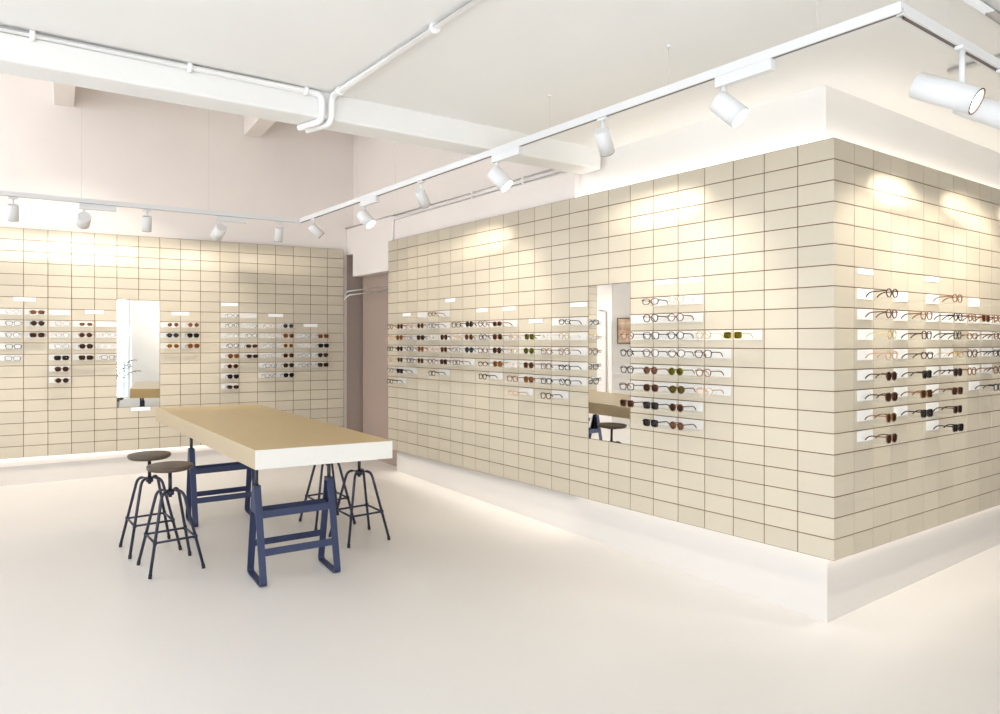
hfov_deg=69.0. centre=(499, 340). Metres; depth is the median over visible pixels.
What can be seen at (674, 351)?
eyeglasses
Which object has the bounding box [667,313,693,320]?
eyeglasses
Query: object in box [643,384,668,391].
sunglasses
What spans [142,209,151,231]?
track spotlight
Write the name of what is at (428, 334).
display shelf
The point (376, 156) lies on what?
wall
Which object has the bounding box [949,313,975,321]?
eyeglasses
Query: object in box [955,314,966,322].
display shelf
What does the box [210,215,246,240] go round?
track spotlight
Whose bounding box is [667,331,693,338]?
eyeglasses
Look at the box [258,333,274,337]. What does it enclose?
display shelf
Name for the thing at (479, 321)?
eyeglasses
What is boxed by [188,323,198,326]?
sunglasses
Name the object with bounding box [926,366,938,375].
display shelf
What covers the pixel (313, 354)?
display shelf
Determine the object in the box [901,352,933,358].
eyeglasses
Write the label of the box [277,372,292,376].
display shelf
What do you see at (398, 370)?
sunglasses
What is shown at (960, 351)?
eyeglasses
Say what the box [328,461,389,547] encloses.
stool
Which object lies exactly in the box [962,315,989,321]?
sunglasses
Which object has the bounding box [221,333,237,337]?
display shelf
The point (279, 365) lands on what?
display shelf
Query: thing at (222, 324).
display shelf
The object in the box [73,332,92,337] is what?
display shelf
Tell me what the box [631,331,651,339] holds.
display shelf
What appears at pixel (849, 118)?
wall
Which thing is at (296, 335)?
display shelf
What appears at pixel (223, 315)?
display shelf
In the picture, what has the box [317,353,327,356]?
sunglasses
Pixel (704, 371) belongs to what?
eyeglasses
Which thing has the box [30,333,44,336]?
sunglasses
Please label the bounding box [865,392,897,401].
sunglasses
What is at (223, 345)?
display shelf
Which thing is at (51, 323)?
display shelf
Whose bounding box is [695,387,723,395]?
eyeglasses
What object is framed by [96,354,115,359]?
display shelf
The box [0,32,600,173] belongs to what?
ceiling beam
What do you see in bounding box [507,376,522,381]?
eyeglasses
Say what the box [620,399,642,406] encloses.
sunglasses
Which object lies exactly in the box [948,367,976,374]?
eyeglasses
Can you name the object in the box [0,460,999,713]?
floor
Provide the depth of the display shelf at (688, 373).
4.94 m
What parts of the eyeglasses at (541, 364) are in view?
frame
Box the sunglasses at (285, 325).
[281,324,293,327]
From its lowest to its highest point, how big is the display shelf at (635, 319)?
0.064 m
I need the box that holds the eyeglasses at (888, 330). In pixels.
[866,330,896,338]
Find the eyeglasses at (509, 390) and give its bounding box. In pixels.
[508,390,527,395]
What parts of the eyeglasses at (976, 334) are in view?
frame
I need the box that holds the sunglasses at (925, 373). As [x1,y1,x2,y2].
[901,370,931,378]
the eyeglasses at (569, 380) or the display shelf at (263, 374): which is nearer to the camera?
the eyeglasses at (569, 380)
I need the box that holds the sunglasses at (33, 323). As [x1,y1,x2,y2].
[30,321,44,325]
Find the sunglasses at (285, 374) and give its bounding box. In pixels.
[280,373,293,376]
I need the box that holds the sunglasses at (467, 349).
[465,347,481,352]
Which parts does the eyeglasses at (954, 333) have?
frame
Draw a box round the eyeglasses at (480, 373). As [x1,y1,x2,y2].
[478,373,497,379]
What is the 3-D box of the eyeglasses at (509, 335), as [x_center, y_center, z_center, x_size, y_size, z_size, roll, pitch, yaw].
[0.164,-0.037,6.323,0.128,0.053,0.137,0,0,-33]
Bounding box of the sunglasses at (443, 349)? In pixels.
[440,347,457,351]
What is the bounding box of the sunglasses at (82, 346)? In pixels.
[78,344,93,348]
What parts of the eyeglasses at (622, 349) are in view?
frame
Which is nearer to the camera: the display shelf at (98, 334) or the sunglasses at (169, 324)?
the display shelf at (98, 334)
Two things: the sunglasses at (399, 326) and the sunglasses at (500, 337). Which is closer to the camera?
the sunglasses at (500, 337)
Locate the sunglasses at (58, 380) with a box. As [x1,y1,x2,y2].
[54,378,69,382]
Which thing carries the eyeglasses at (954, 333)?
on the display shelf at (934, 333)
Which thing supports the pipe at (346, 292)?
attached to the wall at (758, 230)
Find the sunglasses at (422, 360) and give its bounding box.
[417,358,433,362]
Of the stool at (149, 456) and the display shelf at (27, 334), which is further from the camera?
the display shelf at (27, 334)
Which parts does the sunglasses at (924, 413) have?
frame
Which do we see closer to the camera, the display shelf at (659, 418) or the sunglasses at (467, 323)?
the display shelf at (659, 418)
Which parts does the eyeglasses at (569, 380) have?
frame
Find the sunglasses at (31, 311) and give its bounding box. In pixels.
[29,310,44,314]
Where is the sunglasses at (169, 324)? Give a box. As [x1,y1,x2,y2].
[166,322,179,326]
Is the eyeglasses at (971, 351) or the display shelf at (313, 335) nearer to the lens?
the eyeglasses at (971, 351)
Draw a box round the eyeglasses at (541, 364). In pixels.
[540,363,562,368]
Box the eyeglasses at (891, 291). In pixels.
[865,288,898,297]
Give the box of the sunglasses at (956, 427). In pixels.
[933,423,963,431]
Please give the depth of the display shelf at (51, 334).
7.77 m
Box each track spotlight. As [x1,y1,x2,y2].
[7,196,18,221]
[76,203,115,228]
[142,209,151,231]
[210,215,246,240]
[274,221,282,241]
[308,218,323,238]
[357,196,378,228]
[414,180,430,208]
[487,146,522,191]
[594,116,614,156]
[710,58,775,127]
[909,44,985,114]
[953,69,999,129]
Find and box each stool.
[119,450,181,558]
[136,461,205,578]
[299,463,355,529]
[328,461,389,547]
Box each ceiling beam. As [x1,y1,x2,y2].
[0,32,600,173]
[52,82,75,106]
[244,116,275,137]
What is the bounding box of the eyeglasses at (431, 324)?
[428,323,445,327]
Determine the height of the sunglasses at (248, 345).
0.044 m
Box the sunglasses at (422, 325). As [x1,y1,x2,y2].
[417,323,433,327]
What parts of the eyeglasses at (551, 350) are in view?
frame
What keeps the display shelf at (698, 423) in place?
attached to the wall at (758, 230)
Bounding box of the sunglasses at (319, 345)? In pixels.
[318,344,328,347]
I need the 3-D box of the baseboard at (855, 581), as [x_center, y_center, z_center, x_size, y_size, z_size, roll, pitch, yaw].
[3.619,1.452,5.652,4.390,0.439,0.210,0,0,-37]
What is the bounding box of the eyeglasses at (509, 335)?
[508,334,523,339]
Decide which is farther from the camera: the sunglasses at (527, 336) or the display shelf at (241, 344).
the display shelf at (241, 344)
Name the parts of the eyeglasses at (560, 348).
frame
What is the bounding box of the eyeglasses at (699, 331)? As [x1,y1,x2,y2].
[696,331,723,338]
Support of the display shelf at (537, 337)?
attached to the wall at (758, 230)
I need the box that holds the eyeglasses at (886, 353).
[865,351,897,359]
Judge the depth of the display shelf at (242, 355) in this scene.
8.76 m
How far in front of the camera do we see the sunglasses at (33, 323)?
7.55 m
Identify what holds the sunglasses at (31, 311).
on the display shelf at (27, 312)
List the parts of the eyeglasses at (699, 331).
frame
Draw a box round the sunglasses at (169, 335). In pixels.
[166,333,178,337]
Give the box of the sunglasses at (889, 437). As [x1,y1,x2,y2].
[865,433,897,443]
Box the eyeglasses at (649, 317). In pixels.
[643,314,668,321]
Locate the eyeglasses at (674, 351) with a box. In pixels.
[667,349,693,357]
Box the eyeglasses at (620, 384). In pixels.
[619,383,642,389]
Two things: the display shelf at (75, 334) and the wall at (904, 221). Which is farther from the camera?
the display shelf at (75, 334)
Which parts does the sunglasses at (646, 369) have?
frame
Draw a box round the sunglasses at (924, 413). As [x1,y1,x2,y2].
[901,409,933,417]
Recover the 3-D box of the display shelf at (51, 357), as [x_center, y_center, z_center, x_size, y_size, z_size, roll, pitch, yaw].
[-4.666,0.176,7.706,0.195,0.064,0.172,0,0,-31]
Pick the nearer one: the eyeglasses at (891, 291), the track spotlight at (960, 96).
the track spotlight at (960, 96)
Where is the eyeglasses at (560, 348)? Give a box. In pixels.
[558,348,580,354]
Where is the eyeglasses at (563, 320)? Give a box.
[559,319,581,324]
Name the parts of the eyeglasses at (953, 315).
frame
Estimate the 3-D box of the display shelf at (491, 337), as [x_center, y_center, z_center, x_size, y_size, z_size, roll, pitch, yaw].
[-0.104,-0.038,6.693,0.172,0.064,0.202,0,0,-37]
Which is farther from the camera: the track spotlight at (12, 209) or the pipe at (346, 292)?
the pipe at (346, 292)
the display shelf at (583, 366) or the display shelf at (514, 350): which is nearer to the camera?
the display shelf at (583, 366)
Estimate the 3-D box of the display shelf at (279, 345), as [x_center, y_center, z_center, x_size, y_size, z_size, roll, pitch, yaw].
[-2.625,0.056,8.933,0.195,0.064,0.172,0,0,-31]
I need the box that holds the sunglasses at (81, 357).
[78,355,93,359]
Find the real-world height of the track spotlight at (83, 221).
0.228 m
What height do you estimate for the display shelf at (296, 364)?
0.064 m
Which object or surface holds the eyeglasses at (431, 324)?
on the display shelf at (447, 324)
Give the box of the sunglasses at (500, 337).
[492,334,511,339]
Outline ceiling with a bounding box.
[0,0,999,152]
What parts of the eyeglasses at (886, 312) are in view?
frame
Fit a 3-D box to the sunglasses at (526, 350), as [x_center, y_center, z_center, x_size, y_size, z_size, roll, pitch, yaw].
[0.288,0.084,6.155,0.128,0.053,0.137,0,0,-41]
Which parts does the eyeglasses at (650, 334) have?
frame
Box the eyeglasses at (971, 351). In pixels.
[948,349,977,356]
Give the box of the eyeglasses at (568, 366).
[558,365,581,369]
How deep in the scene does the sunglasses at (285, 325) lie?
8.88 m
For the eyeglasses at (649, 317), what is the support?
on the display shelf at (660, 319)
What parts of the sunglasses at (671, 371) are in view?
frame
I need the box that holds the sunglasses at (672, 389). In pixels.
[668,385,695,393]
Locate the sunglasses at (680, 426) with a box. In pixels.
[669,421,696,429]
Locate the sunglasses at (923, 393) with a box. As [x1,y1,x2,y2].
[900,389,932,397]
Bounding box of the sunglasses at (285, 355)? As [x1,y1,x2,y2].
[281,353,293,357]
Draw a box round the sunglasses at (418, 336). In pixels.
[417,335,433,339]
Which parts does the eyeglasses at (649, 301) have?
frame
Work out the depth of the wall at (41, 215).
8.36 m
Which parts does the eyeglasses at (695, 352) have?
frame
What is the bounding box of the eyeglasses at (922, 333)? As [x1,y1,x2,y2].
[901,331,931,338]
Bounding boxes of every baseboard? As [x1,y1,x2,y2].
[0,450,237,485]
[397,451,826,622]
[827,505,999,622]
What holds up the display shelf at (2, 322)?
attached to the wall at (76, 272)
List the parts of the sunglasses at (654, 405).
frame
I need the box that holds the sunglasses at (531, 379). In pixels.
[523,376,544,382]
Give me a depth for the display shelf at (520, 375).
6.41 m
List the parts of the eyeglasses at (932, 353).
frame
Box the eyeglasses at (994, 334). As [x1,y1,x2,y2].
[975,332,999,339]
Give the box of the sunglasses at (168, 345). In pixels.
[166,344,178,347]
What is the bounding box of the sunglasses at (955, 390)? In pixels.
[933,387,962,394]
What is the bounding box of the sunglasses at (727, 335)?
[723,331,752,338]
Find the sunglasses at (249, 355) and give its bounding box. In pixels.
[245,354,258,357]
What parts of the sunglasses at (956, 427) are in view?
frame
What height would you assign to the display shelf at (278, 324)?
0.064 m
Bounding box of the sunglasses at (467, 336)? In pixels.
[464,334,481,339]
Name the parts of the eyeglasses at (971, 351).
frame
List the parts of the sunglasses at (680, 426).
frame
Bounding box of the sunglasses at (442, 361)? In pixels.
[440,359,457,363]
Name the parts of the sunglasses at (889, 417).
frame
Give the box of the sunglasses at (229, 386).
[226,385,238,388]
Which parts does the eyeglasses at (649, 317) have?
frame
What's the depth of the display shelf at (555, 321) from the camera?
6.04 m
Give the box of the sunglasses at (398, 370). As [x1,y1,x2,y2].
[397,369,412,372]
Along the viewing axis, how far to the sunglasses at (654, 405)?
5.03 m
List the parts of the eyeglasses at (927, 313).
frame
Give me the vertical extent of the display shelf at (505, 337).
0.064 m
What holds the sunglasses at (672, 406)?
on the display shelf at (698, 405)
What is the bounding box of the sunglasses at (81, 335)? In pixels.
[78,333,92,337]
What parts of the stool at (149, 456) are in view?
leg, leg, seat, screw post, leg, leg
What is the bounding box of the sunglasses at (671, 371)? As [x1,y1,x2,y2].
[667,367,694,375]
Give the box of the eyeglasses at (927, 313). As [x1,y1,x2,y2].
[901,311,932,319]
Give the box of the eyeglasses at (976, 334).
[948,333,977,339]
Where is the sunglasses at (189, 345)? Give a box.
[188,344,199,347]
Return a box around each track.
[0,87,297,222]
[298,0,905,222]
[896,5,999,74]
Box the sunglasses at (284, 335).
[281,334,293,337]
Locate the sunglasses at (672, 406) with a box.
[669,403,695,411]
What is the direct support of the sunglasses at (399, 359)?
on the display shelf at (408, 357)
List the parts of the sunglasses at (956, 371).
frame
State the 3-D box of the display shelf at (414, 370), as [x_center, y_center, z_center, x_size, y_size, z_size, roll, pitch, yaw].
[-1.038,0.324,7.952,0.172,0.064,0.202,0,0,-37]
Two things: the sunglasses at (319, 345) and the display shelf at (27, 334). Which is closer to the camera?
the display shelf at (27, 334)
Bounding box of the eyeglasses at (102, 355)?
[100,355,115,359]
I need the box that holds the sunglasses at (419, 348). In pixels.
[418,346,433,351]
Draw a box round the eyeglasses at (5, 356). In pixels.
[4,356,20,360]
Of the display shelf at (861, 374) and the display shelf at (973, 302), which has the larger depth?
the display shelf at (973, 302)
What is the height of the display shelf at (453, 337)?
0.064 m
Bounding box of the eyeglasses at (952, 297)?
[933,294,962,302]
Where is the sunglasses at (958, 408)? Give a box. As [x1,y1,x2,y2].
[934,405,961,413]
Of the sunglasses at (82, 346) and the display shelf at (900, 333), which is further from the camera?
the sunglasses at (82, 346)
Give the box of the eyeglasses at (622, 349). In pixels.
[620,349,644,355]
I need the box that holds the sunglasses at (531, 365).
[523,362,544,368]
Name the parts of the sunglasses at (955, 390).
frame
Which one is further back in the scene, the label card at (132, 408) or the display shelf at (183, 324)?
the display shelf at (183, 324)
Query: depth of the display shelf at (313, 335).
9.20 m
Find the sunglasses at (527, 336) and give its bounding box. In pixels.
[524,334,544,339]
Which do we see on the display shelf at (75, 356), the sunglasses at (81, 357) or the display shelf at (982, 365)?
the sunglasses at (81, 357)
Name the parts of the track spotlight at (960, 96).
stem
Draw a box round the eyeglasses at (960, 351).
[934,351,962,357]
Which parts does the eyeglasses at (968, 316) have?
frame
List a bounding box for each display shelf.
[0,308,21,314]
[0,320,21,325]
[0,332,21,337]
[0,343,21,349]
[0,355,21,360]
[25,309,46,314]
[25,320,46,326]
[25,332,46,337]
[49,309,69,315]
[49,321,69,326]
[49,332,69,337]
[49,343,69,348]
[49,354,69,360]
[49,366,69,371]
[49,377,69,382]
[73,321,92,326]
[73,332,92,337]
[73,343,92,348]
[73,354,92,359]
[96,321,115,326]
[96,332,115,337]
[96,343,115,348]
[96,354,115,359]
[161,322,178,327]
[161,333,178,337]
[161,343,178,348]
[181,322,199,327]
[181,333,199,337]
[181,343,199,348]
[221,313,237,317]
[221,323,237,327]
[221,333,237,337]
[221,343,237,347]
[221,353,237,358]
[221,363,237,368]
[221,373,237,378]
[221,383,237,388]
[240,313,256,318]
[240,323,256,327]
[240,333,256,337]
[240,343,256,347]
[240,353,256,357]
[258,323,274,328]
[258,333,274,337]
[258,343,274,347]
[258,353,274,357]
[258,362,274,367]
[258,372,274,377]
[277,323,292,328]
[277,333,292,337]
[277,343,292,347]
[277,353,292,357]
[277,362,292,367]
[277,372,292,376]
[294,333,309,337]
[294,343,309,347]
[294,352,309,357]
[294,362,309,366]
[311,333,326,337]
[311,343,326,347]
[311,352,326,356]
[311,362,326,366]
[397,356,406,361]
[397,367,406,372]
[397,377,406,383]
[407,324,416,329]
[407,346,416,351]
[407,356,416,362]
[407,367,416,373]
[417,312,426,317]
[417,346,426,351]
[417,357,426,362]
[428,323,437,328]
[428,334,437,339]
[428,346,437,351]
[428,357,437,363]
[439,310,449,316]
[439,322,449,328]
[439,334,449,339]
[439,346,449,351]
[439,358,449,363]
[439,369,449,375]
[451,334,461,339]
[451,346,461,352]
[451,358,461,364]
[463,321,474,327]
[463,346,474,352]
[463,358,474,364]
[476,321,488,327]
[476,334,488,339]
[476,346,488,352]
[490,320,502,327]
[490,333,502,339]
[490,346,502,353]
[490,359,502,366]
[490,372,502,379]
[504,320,517,326]
[504,333,517,339]
[504,347,517,353]
[504,360,517,366]
[519,333,533,339]
[519,347,533,353]
[519,360,533,367]
[519,374,533,381]
[519,387,533,395]
[535,333,550,339]
[535,347,550,354]
[535,361,550,368]
[535,375,550,382]
[552,318,567,325]
[552,332,567,339]
[552,347,567,354]
[552,361,567,369]
[552,376,567,384]
[552,390,567,398]
[570,317,586,325]
[570,332,586,339]
[570,347,586,355]
[570,362,586,370]
[570,377,586,385]
[631,315,651,323]
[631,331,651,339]
[631,348,651,356]
[631,364,651,373]
[631,380,651,390]
[631,397,651,406]
[654,296,676,306]
[654,314,676,322]
[654,331,676,339]
[654,348,676,357]
[654,365,676,374]
[654,382,676,391]
[654,399,676,409]
[654,416,676,426]
[679,295,702,304]
[679,313,702,322]
[679,331,702,339]
[679,348,702,357]
[679,366,702,375]
[679,383,702,393]
[679,401,702,411]
[679,418,702,429]
[706,330,731,339]
[706,349,731,358]
[706,367,731,377]
[706,385,731,395]
[734,330,762,339]
[857,288,872,299]
[857,309,872,319]
[857,329,872,339]
[857,349,872,360]
[857,369,872,380]
[857,389,872,400]
[857,409,872,421]
[857,429,872,441]
[894,292,907,301]
[894,311,907,320]
[894,330,907,339]
[894,349,907,358]
[894,368,907,377]
[894,387,907,397]
[894,405,907,416]
[926,294,938,304]
[926,312,938,321]
[926,331,938,339]
[926,349,938,357]
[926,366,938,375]
[926,384,938,393]
[926,402,938,411]
[926,420,938,430]
[941,313,952,322]
[941,331,952,339]
[941,348,952,357]
[941,366,952,375]
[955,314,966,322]
[969,298,979,306]
[969,315,979,323]
[969,331,979,339]
[969,348,979,356]
[969,364,979,373]
[969,381,979,390]
[981,315,991,323]
[981,332,991,339]
[981,348,991,356]
[981,364,991,372]
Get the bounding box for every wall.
[0,73,362,432]
[0,198,346,466]
[0,227,343,458]
[347,169,579,276]
[353,135,547,225]
[363,273,396,465]
[388,138,833,560]
[580,85,825,196]
[826,85,999,189]
[834,138,999,560]
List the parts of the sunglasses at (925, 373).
frame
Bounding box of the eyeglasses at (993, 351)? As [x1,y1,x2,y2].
[975,349,999,356]
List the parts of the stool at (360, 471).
leg, leg, screw post, leg, leg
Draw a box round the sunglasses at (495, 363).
[493,361,512,366]
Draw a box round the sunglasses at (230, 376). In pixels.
[226,374,238,378]
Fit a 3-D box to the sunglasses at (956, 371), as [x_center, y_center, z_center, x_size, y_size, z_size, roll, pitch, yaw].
[2.960,0.204,4.807,0.141,0.053,0.128,0,0,-37]
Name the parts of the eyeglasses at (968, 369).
frame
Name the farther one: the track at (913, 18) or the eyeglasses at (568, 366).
the eyeglasses at (568, 366)
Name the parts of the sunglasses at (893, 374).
frame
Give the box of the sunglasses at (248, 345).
[244,344,257,347]
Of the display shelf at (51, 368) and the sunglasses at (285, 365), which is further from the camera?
the sunglasses at (285, 365)
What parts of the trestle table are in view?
height post, frame, rail, rail, rail, rail, frame, height post, frame, rail, rail, rail, rail, height post, frame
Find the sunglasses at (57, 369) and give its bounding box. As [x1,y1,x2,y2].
[54,367,69,371]
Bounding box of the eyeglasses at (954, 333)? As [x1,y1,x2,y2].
[933,331,961,338]
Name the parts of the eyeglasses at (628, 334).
frame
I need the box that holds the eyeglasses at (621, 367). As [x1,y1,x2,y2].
[620,366,642,372]
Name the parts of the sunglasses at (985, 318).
frame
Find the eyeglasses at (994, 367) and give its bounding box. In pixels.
[976,366,999,373]
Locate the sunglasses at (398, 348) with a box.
[397,346,406,350]
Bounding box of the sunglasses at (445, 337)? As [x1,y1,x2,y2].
[440,335,457,339]
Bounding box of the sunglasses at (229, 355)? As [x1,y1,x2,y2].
[228,354,238,357]
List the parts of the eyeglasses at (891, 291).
frame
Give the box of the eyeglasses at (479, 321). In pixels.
[478,321,497,326]
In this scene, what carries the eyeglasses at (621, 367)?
on the display shelf at (632, 365)
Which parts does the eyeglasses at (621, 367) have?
frame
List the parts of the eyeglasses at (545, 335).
frame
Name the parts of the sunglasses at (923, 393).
frame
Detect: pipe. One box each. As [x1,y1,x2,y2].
[344,286,387,295]
[344,290,387,299]
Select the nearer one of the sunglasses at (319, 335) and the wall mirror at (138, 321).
the wall mirror at (138, 321)
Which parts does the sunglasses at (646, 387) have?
frame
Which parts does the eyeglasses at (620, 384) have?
frame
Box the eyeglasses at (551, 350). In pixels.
[541,348,562,354]
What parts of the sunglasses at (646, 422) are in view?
frame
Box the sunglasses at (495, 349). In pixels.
[493,347,510,352]
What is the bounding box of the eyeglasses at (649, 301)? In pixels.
[642,298,668,305]
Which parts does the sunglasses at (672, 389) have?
frame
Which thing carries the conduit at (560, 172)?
attached to the wall at (368, 248)
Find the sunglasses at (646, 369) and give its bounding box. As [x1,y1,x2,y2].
[643,366,667,373]
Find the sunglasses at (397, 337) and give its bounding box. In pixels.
[396,335,411,339]
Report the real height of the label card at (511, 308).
0.036 m
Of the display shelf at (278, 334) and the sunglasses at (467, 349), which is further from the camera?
the display shelf at (278, 334)
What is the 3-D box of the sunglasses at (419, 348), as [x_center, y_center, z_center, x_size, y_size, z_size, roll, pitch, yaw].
[-0.772,0.084,7.586,0.128,0.053,0.141,0,0,-34]
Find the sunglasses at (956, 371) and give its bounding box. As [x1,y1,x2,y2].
[934,368,962,375]
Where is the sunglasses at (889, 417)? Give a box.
[864,413,896,422]
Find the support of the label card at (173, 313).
attached to the wall at (76, 272)
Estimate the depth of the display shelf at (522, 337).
6.41 m
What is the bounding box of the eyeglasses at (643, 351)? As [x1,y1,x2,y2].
[642,349,667,356]
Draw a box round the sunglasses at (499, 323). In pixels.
[493,321,512,325]
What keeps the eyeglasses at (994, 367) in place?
on the display shelf at (977, 366)
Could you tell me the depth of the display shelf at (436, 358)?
7.62 m
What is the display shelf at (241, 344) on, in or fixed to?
attached to the wall at (76, 272)
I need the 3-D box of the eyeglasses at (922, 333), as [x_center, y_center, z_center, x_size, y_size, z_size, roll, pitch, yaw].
[2.598,-0.036,4.538,0.147,0.050,0.128,0,0,-38]
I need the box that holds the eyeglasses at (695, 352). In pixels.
[694,350,722,357]
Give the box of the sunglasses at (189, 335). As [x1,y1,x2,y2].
[185,333,199,337]
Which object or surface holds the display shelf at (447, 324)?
attached to the wall at (758, 230)
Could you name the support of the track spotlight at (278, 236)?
hanging from the track at (2, 192)
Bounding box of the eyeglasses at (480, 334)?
[479,334,497,339]
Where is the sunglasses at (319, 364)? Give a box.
[315,363,328,366]
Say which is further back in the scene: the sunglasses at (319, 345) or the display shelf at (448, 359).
the sunglasses at (319, 345)
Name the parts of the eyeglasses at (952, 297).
frame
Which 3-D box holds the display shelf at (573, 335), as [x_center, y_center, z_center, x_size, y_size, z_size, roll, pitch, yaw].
[0.563,-0.038,5.793,0.172,0.064,0.202,0,0,-37]
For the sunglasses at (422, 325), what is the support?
on the display shelf at (436, 327)
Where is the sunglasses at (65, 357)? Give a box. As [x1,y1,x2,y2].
[54,355,69,359]
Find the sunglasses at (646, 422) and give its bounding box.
[642,419,669,426]
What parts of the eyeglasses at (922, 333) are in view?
frame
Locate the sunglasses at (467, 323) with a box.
[465,321,482,326]
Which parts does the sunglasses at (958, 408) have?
frame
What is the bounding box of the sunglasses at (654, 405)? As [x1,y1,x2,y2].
[642,401,668,409]
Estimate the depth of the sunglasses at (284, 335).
8.88 m
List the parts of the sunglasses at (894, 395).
frame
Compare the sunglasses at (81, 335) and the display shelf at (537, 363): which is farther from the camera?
the sunglasses at (81, 335)
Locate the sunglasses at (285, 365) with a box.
[281,363,293,367]
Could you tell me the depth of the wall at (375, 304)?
9.15 m
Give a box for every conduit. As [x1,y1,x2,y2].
[0,26,324,130]
[305,0,481,132]
[345,214,392,228]
[392,169,553,216]
[392,171,565,239]
[947,55,999,74]
[963,0,999,24]
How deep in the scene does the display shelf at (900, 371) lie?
4.61 m
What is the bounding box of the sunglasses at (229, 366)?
[225,364,237,368]
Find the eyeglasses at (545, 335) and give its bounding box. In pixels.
[541,333,561,339]
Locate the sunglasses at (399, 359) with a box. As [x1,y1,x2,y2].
[397,357,412,361]
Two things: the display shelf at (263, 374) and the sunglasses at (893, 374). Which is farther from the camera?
the display shelf at (263, 374)
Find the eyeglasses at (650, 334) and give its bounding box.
[643,332,669,339]
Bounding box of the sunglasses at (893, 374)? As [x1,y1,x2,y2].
[865,371,896,380]
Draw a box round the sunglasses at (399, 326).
[397,324,412,328]
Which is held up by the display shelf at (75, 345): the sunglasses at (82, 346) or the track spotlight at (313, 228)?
the sunglasses at (82, 346)
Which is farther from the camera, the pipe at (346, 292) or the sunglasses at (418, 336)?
the pipe at (346, 292)
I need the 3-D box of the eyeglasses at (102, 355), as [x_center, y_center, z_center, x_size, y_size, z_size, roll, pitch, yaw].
[-4.282,0.178,7.931,0.147,0.050,0.128,0,0,-36]
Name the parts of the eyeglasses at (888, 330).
frame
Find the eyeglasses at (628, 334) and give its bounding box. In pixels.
[620,332,645,339]
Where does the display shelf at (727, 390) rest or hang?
attached to the wall at (758, 230)
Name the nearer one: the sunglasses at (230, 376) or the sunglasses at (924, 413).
the sunglasses at (924, 413)
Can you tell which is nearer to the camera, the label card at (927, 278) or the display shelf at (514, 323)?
the label card at (927, 278)
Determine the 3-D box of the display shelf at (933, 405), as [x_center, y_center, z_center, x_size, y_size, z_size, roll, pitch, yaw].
[2.949,0.445,4.805,0.179,0.064,0.172,0,0,-37]
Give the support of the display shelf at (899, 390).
attached to the wall at (904, 221)
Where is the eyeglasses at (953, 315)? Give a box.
[933,313,962,320]
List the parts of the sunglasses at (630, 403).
frame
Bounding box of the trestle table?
[156,404,391,586]
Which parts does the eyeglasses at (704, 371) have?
frame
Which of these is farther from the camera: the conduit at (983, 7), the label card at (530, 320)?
the label card at (530, 320)
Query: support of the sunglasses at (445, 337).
on the display shelf at (453, 337)
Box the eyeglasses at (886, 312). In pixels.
[865,309,897,318]
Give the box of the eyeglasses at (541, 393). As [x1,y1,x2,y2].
[540,392,562,398]
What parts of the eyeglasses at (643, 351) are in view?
frame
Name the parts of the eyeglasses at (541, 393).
frame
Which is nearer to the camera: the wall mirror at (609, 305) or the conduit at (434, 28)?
the conduit at (434, 28)
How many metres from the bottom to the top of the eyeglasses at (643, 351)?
0.053 m
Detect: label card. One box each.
[14,297,35,301]
[85,310,103,313]
[131,407,149,410]
[172,312,188,314]
[221,303,237,305]
[268,314,282,316]
[304,324,317,326]
[445,298,454,301]
[477,308,487,311]
[503,306,514,310]
[529,319,542,322]
[570,302,586,306]
[654,279,675,285]
[679,277,702,283]
[857,268,872,275]
[925,276,938,282]
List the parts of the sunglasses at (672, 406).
frame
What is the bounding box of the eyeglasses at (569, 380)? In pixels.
[559,378,581,385]
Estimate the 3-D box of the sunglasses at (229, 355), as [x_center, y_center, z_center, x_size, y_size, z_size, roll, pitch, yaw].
[-3.167,0.176,8.601,0.141,0.053,0.128,0,0,-32]
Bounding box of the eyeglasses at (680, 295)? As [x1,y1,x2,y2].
[668,295,693,302]
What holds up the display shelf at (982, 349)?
attached to the wall at (904, 221)
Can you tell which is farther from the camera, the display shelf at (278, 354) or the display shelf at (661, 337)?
the display shelf at (278, 354)
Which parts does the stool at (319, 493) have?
leg, leg, leg, leg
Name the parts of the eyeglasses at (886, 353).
frame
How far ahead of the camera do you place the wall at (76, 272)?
8.25 m
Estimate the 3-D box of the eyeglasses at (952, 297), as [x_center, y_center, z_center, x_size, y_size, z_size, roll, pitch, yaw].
[2.957,-0.278,4.805,0.141,0.053,0.128,0,0,-34]
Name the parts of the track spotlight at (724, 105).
stem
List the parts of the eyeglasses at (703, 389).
frame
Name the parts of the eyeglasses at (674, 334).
frame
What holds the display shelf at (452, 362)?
attached to the wall at (758, 230)
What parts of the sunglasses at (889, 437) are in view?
frame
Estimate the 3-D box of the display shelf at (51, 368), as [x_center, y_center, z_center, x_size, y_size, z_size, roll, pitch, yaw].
[-4.666,0.296,7.706,0.195,0.064,0.172,0,0,-31]
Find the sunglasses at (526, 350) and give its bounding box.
[523,348,543,353]
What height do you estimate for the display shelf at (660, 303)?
0.064 m
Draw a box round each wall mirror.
[117,300,159,407]
[589,283,629,443]
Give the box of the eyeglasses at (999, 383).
[975,383,999,390]
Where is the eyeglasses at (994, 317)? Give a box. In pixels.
[975,315,999,322]
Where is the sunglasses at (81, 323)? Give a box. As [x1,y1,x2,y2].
[78,322,93,325]
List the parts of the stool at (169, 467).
leg, leg, seat, screw post, leg, leg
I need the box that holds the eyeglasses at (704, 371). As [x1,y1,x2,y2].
[695,368,723,376]
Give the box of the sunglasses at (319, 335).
[315,334,328,337]
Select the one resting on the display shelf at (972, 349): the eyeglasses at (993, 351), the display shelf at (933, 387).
the eyeglasses at (993, 351)
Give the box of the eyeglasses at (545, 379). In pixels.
[541,378,562,383]
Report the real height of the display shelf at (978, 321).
0.064 m
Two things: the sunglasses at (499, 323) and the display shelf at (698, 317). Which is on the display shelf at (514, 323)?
the sunglasses at (499, 323)
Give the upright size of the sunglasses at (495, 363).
0.053 m
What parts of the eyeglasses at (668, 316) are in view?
frame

